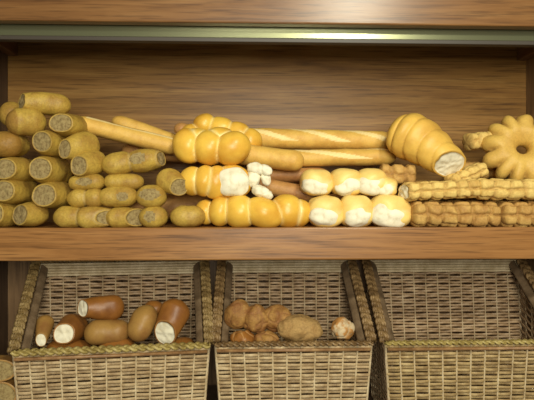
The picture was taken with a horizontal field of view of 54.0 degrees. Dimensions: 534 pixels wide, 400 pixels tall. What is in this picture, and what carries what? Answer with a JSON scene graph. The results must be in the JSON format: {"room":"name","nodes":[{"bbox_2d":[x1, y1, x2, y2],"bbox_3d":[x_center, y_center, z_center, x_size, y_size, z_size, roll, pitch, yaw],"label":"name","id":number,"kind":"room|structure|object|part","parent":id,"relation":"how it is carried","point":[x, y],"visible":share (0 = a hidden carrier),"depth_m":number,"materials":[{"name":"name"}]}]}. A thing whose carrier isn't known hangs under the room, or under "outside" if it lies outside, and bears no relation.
{"room":"food shop","nodes":[
{"label":"food shop","id":0,"kind":"room"},
{"bbox_2d":[0,51,7,354],"bbox_3d":[-0.637,-0.052,1.143,0.020,1.079,0.270,0,0,-2],"label":"wall","id":1,"kind":"structure","parent":0,"point":[3,57],"depth_m":1.25,"materials":[{"name":"brown wood"}]},
{"bbox_2d":[0,42,17,55],"bbox_3d":[-0.616,-0.372,1.169,0.024,0.042,0.220,0,0,-2],"label":"support rail","id":2,"kind":"object","parent":1,"relation":"attached to","point":[8,48],"visible":0.55,"depth_m":1.25,"materials":[{"name":"brown wood"}]},
{"bbox_2d":[0,0,533,29],"bbox_3d":[0.020,-0.446,1.039,1.327,0.200,0.024,0,0,-2],"label":"shelf","id":3,"kind":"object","parent":1,"relation":"attached to","point":[426,14],"depth_m":1.03,"materials":[{"name":"brown wood"}]},
{"bbox_2d":[0,24,533,46],"bbox_3d":[0.019,-0.338,1.062,1.285,0.041,0.018,0,0,-2],"label":"rail","id":4,"kind":"object","parent":1,"relation":"attached to","point":[65,33],"visible":0.79,"depth_m":1.05,"materials":[{"name":"silver metal"}]},
{"bbox_2d":[8,42,525,384],"bbox_3d":[0.011,0.033,1.309,1.327,0.909,0.015,0,0,-2],"label":"panel","id":5,"kind":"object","parent":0,"point":[462,90],"depth_m":1.30,"materials":[{"name":"brown wood"}]},
{"bbox_2d":[0,222,533,260],"bbox_3d":[0.016,0.086,1.165,1.287,0.064,0.272,0,0,-2],"label":"display shelf","id":6,"kind":"object","parent":5,"relation":"attached to","point":[47,241],"visible":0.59,"depth_m":1.03,"materials":[{"name":"brown wood"}]},
{"bbox_2d":[0,202,19,226],"bbox_3d":[-0.529,0.026,1.074,0.054,0.057,0.124,0,0,-2],"label":"roll","id":7,"kind":"object","parent":6,"relation":"on","point":[6,209],"visible":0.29,"depth_m":1.03,"materials":[{"name":"yellow food"}]},
{"bbox_2d":[0,180,37,203],"bbox_3d":[-0.510,-0.019,1.071,0.062,0.054,0.124,0,0,-2],"label":"roll","id":8,"kind":"object","parent":7,"relation":"on","point":[11,191],"visible":0.7,"depth_m":1.02,"materials":[{"name":"yellow food"}]},
{"bbox_2d":[0,157,35,181],"bbox_3d":[-0.507,-0.061,1.071,0.064,0.053,0.124,0,0,-2],"label":"roll","id":9,"kind":"object","parent":8,"relation":"on","point":[11,168],"visible":0.6,"depth_m":1.02,"materials":[{"name":"yellow food"}]},
{"bbox_2d":[0,131,30,157],"bbox_3d":[-0.520,-0.112,1.065,0.064,0.055,0.096,0,0,-2],"label":"roll","id":10,"kind":"object","parent":9,"relation":"on","point":[11,145],"visible":0.91,"depth_m":1.03,"materials":[{"name":"brown food"}]},
{"bbox_2d":[0,102,17,125],"bbox_3d":[-0.538,-0.180,1.127,0.049,0.055,0.090,0,0,-2],"label":"roll","id":11,"kind":"object","parent":10,"relation":"on","point":[6,107],"visible":0.3,"depth_m":1.09,"materials":[{"name":"food"}]},
{"bbox_2d":[5,108,46,135],"bbox_3d":[-0.482,-0.156,1.050,0.076,0.055,0.056,0,0,-41],"label":"roll","id":12,"kind":"object","parent":10,"relation":"on","point":[19,121],"visible":0.95,"depth_m":1.03,"materials":[{"name":"yellow food"}]},
{"bbox_2d":[18,92,70,115],"bbox_3d":[-0.453,-0.197,1.071,0.099,0.046,0.046,0,0,-31],"label":"roll","id":13,"kind":"object","parent":12,"relation":"on","point":[47,103],"visible":0.92,"depth_m":1.05,"materials":[{"name":"yellow food"}]},
{"bbox_2d":[12,201,48,226],"bbox_3d":[-0.468,0.028,1.043,0.062,0.050,0.068,0,0,26],"label":"roll","id":14,"kind":"object","parent":6,"relation":"on","point":[29,214],"visible":0.96,"depth_m":1.02,"materials":[{"name":"yellow food"}]},
{"bbox_2d":[32,182,71,208],"bbox_3d":[-0.432,-0.010,1.074,0.070,0.059,0.127,0,0,-2],"label":"roll","id":15,"kind":"object","parent":14,"relation":"on","point":[53,195],"visible":0.72,"depth_m":1.02,"materials":[{"name":"yellow food"}]},
{"bbox_2d":[29,156,72,182],"bbox_3d":[-0.441,-0.061,1.076,0.062,0.060,0.124,0,0,-2],"label":"roll","id":16,"kind":"object","parent":15,"relation":"on","point":[42,169],"visible":0.91,"depth_m":1.02,"materials":[{"name":"yellow food"}]},
{"bbox_2d":[32,130,65,157],"bbox_3d":[-0.437,-0.114,1.070,0.061,0.054,0.119,0,0,-2],"label":"roll","id":17,"kind":"object","parent":16,"relation":"on","point":[45,142],"visible":0.63,"depth_m":1.02,"materials":[{"name":"beige food"}]},
{"bbox_2d":[49,113,87,137],"bbox_3d":[-0.404,-0.152,1.076,0.064,0.050,0.104,0,0,-2],"label":"roll","id":18,"kind":"object","parent":17,"relation":"on","point":[65,125],"visible":0.81,"depth_m":1.03,"materials":[{"name":"beige food"}]},
{"bbox_2d":[53,206,110,227],"bbox_3d":[-0.356,0.034,1.036,0.131,0.046,0.058,0,0,-2],"label":"roll","id":19,"kind":"object","parent":6,"relation":"on","point":[64,216],"visible":0.91,"depth_m":1.01,"materials":[{"name":"yellow food"}]},
{"bbox_2d":[67,189,101,207],"bbox_3d":[-0.358,-0.004,1.043,0.079,0.040,0.048,0,0,-2],"label":"roll","id":20,"kind":"object","parent":19,"relation":"on","point":[80,198],"visible":0.84,"depth_m":1.02,"materials":[{"name":"yellow food"}]},
{"bbox_2d":[68,174,104,189],"bbox_3d":[-0.359,-0.035,1.046,0.071,0.035,0.041,0,0,-2],"label":"roll","id":21,"kind":"object","parent":20,"relation":"on","point":[94,181],"visible":0.94,"depth_m":1.03,"materials":[{"name":"food"}]},
{"bbox_2d":[71,150,104,175],"bbox_3d":[-0.356,-0.075,1.054,0.054,0.055,0.074,0,0,19],"label":"roll","id":22,"kind":"object","parent":21,"relation":"on","point":[89,162],"visible":0.89,"depth_m":1.02,"materials":[{"name":"yellow food"}]},
{"bbox_2d":[58,131,99,159],"bbox_3d":[-0.374,-0.109,1.053,0.053,0.060,0.081,0,0,25],"label":"roll","id":23,"kind":"object","parent":22,"relation":"on","point":[78,143],"visible":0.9,"depth_m":1.03,"materials":[{"name":"yellow food"}]},
{"bbox_2d":[81,116,173,153],"bbox_3d":[-0.297,-0.138,1.121,0.228,0.078,0.042,0,0,-10],"label":"baguette","id":24,"kind":"object","parent":23,"relation":"on","point":[144,139],"visible":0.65,"depth_m":1.10,"materials":[{"name":"beige food"}]},
{"bbox_2d":[106,207,142,226],"bbox_3d":[-0.279,0.035,1.045,0.086,0.042,0.051,0,0,-2],"label":"roll","id":25,"kind":"object","parent":6,"relation":"on","point":[117,216],"visible":0.88,"depth_m":1.03,"materials":[{"name":"yellow food"}]},
{"bbox_2d":[99,186,136,206],"bbox_3d":[-0.297,-0.007,1.045,0.078,0.043,0.052,0,0,-2],"label":"roll","id":26,"kind":"object","parent":25,"relation":"on","point":[121,196],"visible":0.92,"depth_m":1.02,"materials":[{"name":"yellow food"}]},
{"bbox_2d":[104,174,143,189],"bbox_3d":[-0.287,-0.037,1.053,0.080,0.033,0.042,0,0,-2],"label":"roll","id":27,"kind":"object","parent":26,"relation":"on","point":[134,181],"visible":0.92,"depth_m":1.04,"materials":[{"name":"food"}]},
{"bbox_2d":[101,149,165,173],"bbox_3d":[-0.272,-0.076,1.062,0.125,0.055,0.063,0,0,-2],"label":"roll","id":28,"kind":"object","parent":27,"relation":"on","point":[140,160],"visible":0.95,"depth_m":1.04,"materials":[{"name":"yellow food"}]},
{"bbox_2d":[139,207,167,226],"bbox_3d":[-0.226,0.034,1.045,0.057,0.045,0.054,0,0,-2],"label":"roll","id":29,"kind":"object","parent":6,"relation":"on","point":[149,216],"visible":0.99,"depth_m":1.02,"materials":[{"name":"yellow food"}]},
{"bbox_2d":[136,185,166,206],"bbox_3d":[-0.231,-0.007,1.046,0.062,0.047,0.057,0,0,-2],"label":"roll","id":30,"kind":"object","parent":29,"relation":"on","point":[147,195],"visible":0.97,"depth_m":1.02,"materials":[{"name":"yellow food"}]},
{"bbox_2d":[128,194,212,218],"bbox_3d":[-0.189,0.016,1.214,0.300,0.061,0.068,0,0,-2],"label":"baguette","id":31,"kind":"object","parent":6,"relation":"on","point":[173,201],"visible":0.1,"depth_m":1.18,"materials":[{"name":"brown food"}]},
{"bbox_2d":[170,205,205,226],"bbox_3d":[-0.158,0.033,1.048,0.071,0.044,0.053,0,0,-2],"label":"roll","id":32,"kind":"object","parent":6,"relation":"on","point":[183,215],"visible":1,"depth_m":1.03,"materials":[{"name":"yellow food"}]},
{"bbox_2d":[156,168,186,195],"bbox_3d":[-0.192,-0.036,1.049,0.054,0.056,0.060,0,0,-41],"label":"roll","id":33,"kind":"object","parent":32,"relation":"on","point":[170,180],"visible":0.98,"depth_m":1.03,"materials":[{"name":"food"}]},
{"bbox_2d":[196,194,309,226],"bbox_3d":[-0.027,0.023,1.058,0.240,0.071,0.086,0,0,-2],"label":"loaf","id":34,"kind":"object","parent":6,"relation":"on","point":[285,210],"visible":0.93,"depth_m":1.03,"materials":[{"name":"food"}]},
{"bbox_2d":[181,162,272,198],"bbox_3d":[-0.084,-0.039,1.063,0.190,0.077,0.071,0,0,-2],"label":"loaf","id":35,"kind":"object","parent":34,"relation":"on","point":[213,182],"visible":0.95,"depth_m":1.04,"materials":[{"name":"food"}]},
{"bbox_2d":[172,127,250,165],"bbox_3d":[-0.114,-0.111,1.076,0.162,0.082,0.087,0,0,-2],"label":"loaf","id":36,"kind":"object","parent":35,"relation":"on","point":[225,146],"visible":1,"depth_m":1.05,"materials":[{"name":"food"}]},
{"bbox_2d":[270,194,417,201],"bbox_3d":[0.165,0.015,1.216,0.385,0.061,0.068,0,0,-2],"label":"baguette","id":37,"kind":"object","parent":6,"relation":"on","point":[333,195],"visible":0.02,"depth_m":1.20,"materials":[{"name":"food"}]},
{"bbox_2d":[308,195,410,226],"bbox_3d":[0.189,0.023,1.077,0.216,0.070,0.075,0,0,-2],"label":"loaf","id":38,"kind":"object","parent":6,"relation":"on","point":[325,210],"visible":0.96,"depth_m":1.05,"materials":[{"name":"beige food"}]},
{"bbox_2d":[300,168,397,195],"bbox_3d":[0.170,-0.036,1.100,0.204,0.061,0.082,0,0,-2],"label":"loaf","id":39,"kind":"object","parent":38,"relation":"on","point":[341,181],"visible":0.98,"depth_m":1.07,"materials":[{"name":"beige food"}]},
{"bbox_2d":[250,178,316,201],"bbox_3d":[0.030,-0.023,1.138,0.161,0.058,0.042,0,0,4],"label":"baguette","id":40,"kind":"object","parent":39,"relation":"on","point":[276,187],"visible":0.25,"depth_m":1.12,"materials":[{"name":"brown food"}]},
{"bbox_2d":[240,145,303,170],"bbox_3d":[0.002,-0.092,1.126,0.155,0.060,0.052,0,0,2],"label":"baguette","id":41,"kind":"object","parent":40,"relation":"on","point":[275,158],"visible":0.67,"depth_m":1.10,"materials":[{"name":"yellow food"}]},
{"bbox_2d":[183,113,261,145],"bbox_3d":[-0.101,-0.144,1.154,0.182,0.094,0.061,0,0,3],"label":"loaf","id":42,"kind":"object","parent":41,"relation":"on","point":[206,121],"visible":0.41,"depth_m":1.13,"materials":[{"name":"food"}]},
{"bbox_2d":[244,168,326,181],"bbox_3d":[0.012,-0.055,1.166,0.256,0.035,0.038,0,0,-1],"label":"baguette","id":43,"kind":"object","parent":40,"relation":"on","point":[280,175],"visible":0.16,"depth_m":1.15,"materials":[{"name":"brown food"}]},
{"bbox_2d":[122,144,224,165],"bbox_3d":[-0.200,-0.102,1.189,0.254,0.052,0.041,0,0,-4],"label":"baguette","id":44,"kind":"object","parent":43,"relation":"on","point":[128,148],"visible":0.21,"depth_m":1.17,"materials":[{"name":"food"}]},
{"bbox_2d":[112,116,174,137],"bbox_3d":[-0.267,-0.151,1.184,0.163,0.075,0.040,0,0,-8],"label":"baguette","id":45,"kind":"object","parent":44,"relation":"on","point":[121,120],"visible":0.38,"depth_m":1.17,"materials":[{"name":"yellow food"}]},
{"bbox_2d":[174,123,186,132],"bbox_3d":[-0.161,-0.151,1.170,0.093,0.040,0.034,0,0,-20],"label":"baguette","id":46,"kind":"object","parent":44,"relation":"on","point":[178,126],"visible":0.26,"depth_m":1.15,"materials":[{"name":"brown food"}]},
{"bbox_2d":[297,148,395,166],"bbox_3d":[0.140,-0.095,1.173,0.302,0.042,0.047,0,0,-2],"label":"baguette","id":47,"kind":"object","parent":43,"relation":"on","point":[379,156],"visible":0.62,"depth_m":1.16,"materials":[{"name":"yellow food"}]},
{"bbox_2d":[253,128,387,149],"bbox_3d":[0.106,-0.139,1.210,0.390,0.052,0.056,0,0,-4],"label":"baguette","id":48,"kind":"object","parent":47,"relation":"on","point":[300,139],"visible":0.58,"depth_m":1.19,"materials":[{"name":"yellow food"}]},
{"bbox_2d":[408,201,500,226],"bbox_3d":[0.380,0.029,1.078,0.186,0.055,0.084,0,0,-2],"label":"bread","id":49,"kind":"object","parent":6,"relation":"on","point":[427,213],"visible":0.92,"depth_m":1.04,"materials":[{"name":"brown food"}]},
{"bbox_2d":[398,179,480,201],"bbox_3d":[0.351,-0.020,1.065,0.159,0.046,0.060,0,0,-2],"label":"bread","id":50,"kind":"object","parent":49,"relation":"on","point":[462,188],"visible":1,"depth_m":1.04,"materials":[{"name":"beige food"}]},
{"bbox_2d":[444,163,488,180],"bbox_3d":[0.420,-0.051,1.108,0.093,0.059,0.043,0,0,-18],"label":"bread","id":51,"kind":"object","parent":50,"relation":"on","point":[476,170],"visible":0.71,"depth_m":1.09,"materials":[{"name":"food"}]},
{"bbox_2d":[386,113,465,176],"bbox_3d":[0.328,-0.117,1.113,0.129,0.138,0.152,0,0,-38],"label":"loaf","id":52,"kind":"object","parent":51,"relation":"on","point":[414,138],"visible":1,"depth_m":1.08,"materials":[{"name":"yellow food"}]},
{"bbox_2d":[422,199,533,202],"bbox_3d":[0.506,0.025,1.188,0.323,0.054,0.094,0,0,-2],"label":"bread","id":53,"kind":"object","parent":6,"relation":"on","point":[443,200],"visible":0.16,"depth_m":1.17,"materials":[{"name":"food"}]},
{"bbox_2d":[415,180,475,198],"bbox_3d":[0.482,-0.024,1.182,0.348,0.045,0.084,0,0,-4],"label":"bread","id":54,"kind":"object","parent":53,"relation":"on","point":[416,180],"visible":0.02,"depth_m":1.16,"materials":[{"name":"beige food"}]},
{"bbox_2d":[379,164,415,185],"bbox_3d":[0.282,-0.054,1.135,0.081,0.050,0.053,0,0,5],"label":"bread","id":55,"kind":"object","parent":54,"relation":"on","point":[401,174],"visible":0.59,"depth_m":1.11,"materials":[{"name":"food"}]},
{"bbox_2d":[465,162,507,179],"bbox_3d":[0.539,-0.067,1.212,0.215,0.044,0.070,0,0,-2],"label":"bread","id":56,"kind":"object","parent":54,"relation":"on","point":[491,174],"visible":0.09,"depth_m":1.18,"materials":[{"name":"food"}]},
{"bbox_2d":[462,131,491,150],"bbox_3d":[0.474,-0.132,1.173,0.064,0.042,0.051,0,0,-12],"label":"bread","id":57,"kind":"object","parent":56,"relation":"on","point":[471,141],"visible":0.79,"depth_m":1.15,"materials":[{"name":"beige food"}]},
{"bbox_2d":[481,114,533,179],"bbox_3d":[0.552,-0.109,1.138,0.162,0.157,0.093,0,0,-2],"label":"bread","id":58,"kind":"object","parent":54,"relation":"on","point":[500,147],"visible":0.97,"depth_m":1.12,"materials":[{"name":"yellow food"}]},
{"bbox_2d":[496,202,533,226],"bbox_3d":[0.558,0.030,1.080,0.179,0.054,0.086,0,0,-2],"label":"bread","id":59,"kind":"object","parent":6,"relation":"on","point":[515,214],"visible":0.73,"depth_m":1.04,"materials":[{"name":"food"}]},
{"bbox_2d":[476,178,533,199],"bbox_3d":[0.531,-0.021,1.069,0.220,0.046,0.061,0,0,-2],"label":"bread","id":60,"kind":"object","parent":59,"relation":"on","point":[493,188],"visible":0.88,"depth_m":1.04,"materials":[{"name":"beige food"}]},
{"bbox_2d":[19,383,531,399],"bbox_3d":[0.016,0.472,1.161,1.287,0.030,0.280,0,0,-2],"label":"floor","id":61,"kind":"structure","parent":0,"point":[212,392],"depth_m":1.23,"materials":[{"name":"brown wood"}]},
{"bbox_2d":[7,260,213,399],"bbox_3d":[-0.316,0.293,1.105,0.400,0.323,0.223,0,0,-9],"label":"wicker basket","id":62,"kind":"object","parent":61,"relation":"on","point":[153,358],"visible":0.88,"depth_m":1.04,"materials":[{"name":"wicker"}]},
{"bbox_3d":[-0.490,0.299,1.078,0.020,0.310,0.198,0,0,-12],"label":"panel","id":63,"kind":"part","parent":62,"relation":"part of","materials":[{"name":"grey wicker"}]},
{"bbox_2d":[46,339,90,363],"bbox_3d":[-0.407,0.310,1.075,0.094,0.050,0.059,0,0,-2],"label":"roll","id":64,"kind":"object","parent":62,"relation":"in","point":[80,343],"visible":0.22,"depth_m":1.06,"materials":[{"name":"brown food"}]},
{"bbox_2d":[35,315,53,346],"bbox_3d":[-0.457,0.264,1.067,0.036,0.053,0.062,0,0,-2],"label":"roll","id":65,"kind":"object","parent":64,"relation":"on","point":[44,325],"visible":1,"depth_m":1.05,"materials":[{"name":"brown food"}]},
{"bbox_2d":[53,314,87,343],"bbox_3d":[-0.405,0.266,1.081,0.061,0.056,0.082,0,0,-2],"label":"roll","id":66,"kind":"object","parent":64,"relation":"on","point":[70,329],"visible":0.94,"depth_m":1.05,"materials":[{"name":"brown food"}]},
{"bbox_3d":[-0.296,0.372,1.012,0.367,0.166,0.020,0,0,-8],"label":"panel","id":67,"kind":"part","parent":62,"relation":"part of","materials":[{"name":"wicker"}]},
{"bbox_2d":[98,338,134,358],"bbox_3d":[-0.306,0.304,1.070,0.077,0.048,0.060,0,0,-2],"label":"roll","id":68,"kind":"object","parent":62,"relation":"in","point":[128,341],"visible":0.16,"depth_m":1.05,"materials":[{"name":"brown food"}]},
{"bbox_2d":[84,319,128,344],"bbox_3d":[-0.326,0.269,1.069,0.091,0.051,0.053,0,0,-9],"label":"roll","id":69,"kind":"object","parent":68,"relation":"on","point":[97,332],"visible":0.93,"depth_m":1.05,"materials":[{"name":"brown food"}]},
{"bbox_2d":[77,295,123,319],"bbox_3d":[-0.339,0.224,1.079,0.089,0.053,0.052,0,0,-32],"label":"roll","id":70,"kind":"object","parent":69,"relation":"on","point":[108,307],"visible":1,"depth_m":1.06,"materials":[{"name":"brown food"}]},
{"bbox_2d":[127,305,157,341],"bbox_3d":[-0.255,0.252,1.073,0.054,0.070,0.064,0,0,25],"label":"roll","id":71,"kind":"object","parent":68,"relation":"on","point":[142,321],"visible":0.98,"depth_m":1.05,"materials":[{"name":"brown food"}]},
{"bbox_2d":[145,300,161,314],"bbox_3d":[-0.246,0.238,1.142,0.046,0.038,0.042,0,0,-2],"label":"roll","id":72,"kind":"object","parent":62,"relation":"in","point":[156,304],"visible":0.34,"depth_m":1.13,"materials":[{"name":"brown food"}]},
{"bbox_2d":[167,337,194,358],"bbox_3d":[-0.181,0.313,1.097,0.065,0.049,0.052,0,0,-2],"label":"roll","id":73,"kind":"object","parent":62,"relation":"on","point":[178,340],"visible":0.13,"depth_m":1.09,"materials":[{"name":"brown food"}]},
{"bbox_2d":[154,299,189,343],"bbox_3d":[-0.192,0.249,1.076,0.062,0.091,0.065,0,0,19],"label":"roll","id":74,"kind":"object","parent":73,"relation":"on","point":[173,315],"visible":0.98,"depth_m":1.05,"materials":[{"name":"brown food"}]},
{"bbox_3d":[-0.135,0.300,1.131,0.018,0.310,0.198,0,0,-8],"label":"panel","id":75,"kind":"part","parent":62,"relation":"part of","materials":[{"name":"grey wicker"}]},
{"bbox_2d":[211,260,376,399],"bbox_3d":[0.050,0.293,1.144,0.336,0.323,0.220,0,0,-2],"label":"wicker basket","id":76,"kind":"object","parent":61,"relation":"on","point":[293,361],"visible":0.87,"depth_m":1.06,"materials":[{"name":"wicker"}]},
{"bbox_3d":[-0.100,0.299,1.137,0.018,0.311,0.198,0,0,-2],"label":"panel","id":77,"kind":"part","parent":76,"relation":"part of","materials":[{"name":"grey wicker"}]},
{"bbox_2d":[230,330,254,346],"bbox_3d":[-0.050,0.288,1.073,0.053,0.042,0.046,0,0,-2],"label":"bread chunk","id":78,"kind":"object","parent":76,"relation":"in","point":[240,335],"visible":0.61,"depth_m":1.06,"materials":[{"name":"brown food"}]},
{"bbox_2d":[224,299,290,333],"bbox_3d":[-0.018,0.242,1.095,0.143,0.071,0.058,0,0,-2],"label":"loaf","id":79,"kind":"object","parent":76,"relation":"in","point":[255,318],"visible":0.95,"depth_m":1.08,"materials":[{"name":"brown food"}]},
{"bbox_2d":[254,330,279,341],"bbox_3d":[-0.001,0.289,1.076,0.057,0.041,0.046,0,0,-2],"label":"bread chunk","id":80,"kind":"object","parent":76,"relation":"in","point":[267,335],"visible":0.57,"depth_m":1.06,"materials":[{"name":"brown food"}]},
{"bbox_3d":[0.048,0.312,1.220,0.305,0.284,0.039,0,0,-2],"label":"panel","id":81,"kind":"part","parent":76,"relation":"part of","materials":[{"name":"grey wicker"}]},
{"bbox_3d":[0.053,0.372,1.049,0.315,0.165,0.020,0,0,-2],"label":"panel","id":82,"kind":"part","parent":76,"relation":"part of","materials":[{"name":"wicker"}]},
{"bbox_2d":[277,314,322,341],"bbox_3d":[0.068,0.265,1.081,0.097,0.055,0.076,0,0,-2],"label":"roll","id":83,"kind":"object","parent":76,"relation":"in","point":[298,327],"visible":0.95,"depth_m":1.05,"materials":[{"name":"beige food"}]},
{"bbox_2d":[331,317,354,339],"bbox_3d":[0.158,0.268,1.095,0.051,0.048,0.052,0,0,-2],"label":"bread chunk","id":84,"kind":"object","parent":76,"relation":"in","point":[342,328],"visible":1,"depth_m":1.08,"materials":[{"name":"beige food"}]},
{"bbox_3d":[0.201,0.300,1.147,0.019,0.311,0.198,0,0,-2],"label":"panel","id":85,"kind":"part","parent":76,"relation":"part of","materials":[{"name":"grey wicker"}]},
{"bbox_2d":[362,259,533,399],"bbox_3d":[0.422,0.293,1.155,0.401,0.322,0.220,0,0,-2],"label":"wicker basket","id":86,"kind":"object","parent":61,"relation":"on","point":[505,362],"visible":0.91,"depth_m":1.21,"materials":[{"name":"beige wicker"}]},
{"bbox_3d":[0.239,0.299,1.147,0.019,0.310,0.198,0,0,-2],"label":"panel","id":87,"kind":"part","parent":86,"relation":"part of","materials":[{"name":"grey wicker"}]},
{"bbox_3d":[0.425,0.371,1.060,0.379,0.166,0.019,0,0,-2],"label":"panel","id":88,"kind":"part","parent":86,"relation":"part of","materials":[{"name":"beige wicker"}]},
{"bbox_3d":[0.605,0.299,1.159,0.018,0.309,0.198,0,0,-2],"label":"panel","id":89,"kind":"part","parent":86,"relation":"part of","materials":[{"name":"grey wicker"}]},
{"bbox_3d":[-0.518,0.422,1.015,0.080,0.051,0.066,0,0,-2],"label":"loaf","id":90,"kind":"object","parent":61,"relation":"on","visible":0},
{"bbox_2d":[0,377,15,399],"bbox_3d":[-0.514,0.369,1.015,0.082,0.053,0.067,0,0,-2],"label":"loaf","id":91,"kind":"object","parent":90,"relation":"on","point":[7,388],"visible":0.7,"depth_m":0.99,"materials":[{"name":"beige food"}]},
{"bbox_2d":[0,355,13,381],"bbox_3d":[-0.518,0.322,1.015,0.085,0.042,0.067,0,0,-2],"label":"loaf","id":92,"kind":"object","parent":91,"relation":"on","point":[6,364],"visible":0.78,"depth_m":0.99,"materials":[{"name":"beige food"}]},
{"bbox_2d":[526,57,533,374],"bbox_3d":[0.669,-0.052,1.189,0.020,1.079,0.270,0,0,-2],"label":"wall","id":93,"kind":"structure","parent":0,"point":[530,62],"depth_m":1.30,"materials":[{"name":"brown wood"}]},
{"bbox_2d":[517,47,533,60],"bbox_3d":[0.646,-0.372,1.213,0.024,0.042,0.220,0,0,-2],"label":"support rail","id":94,"kind":"object","parent":93,"relation":"attached to","point":[523,53],"visible":0.55,"depth_m":1.29,"materials":[{"name":"brown wood"}]}
]}

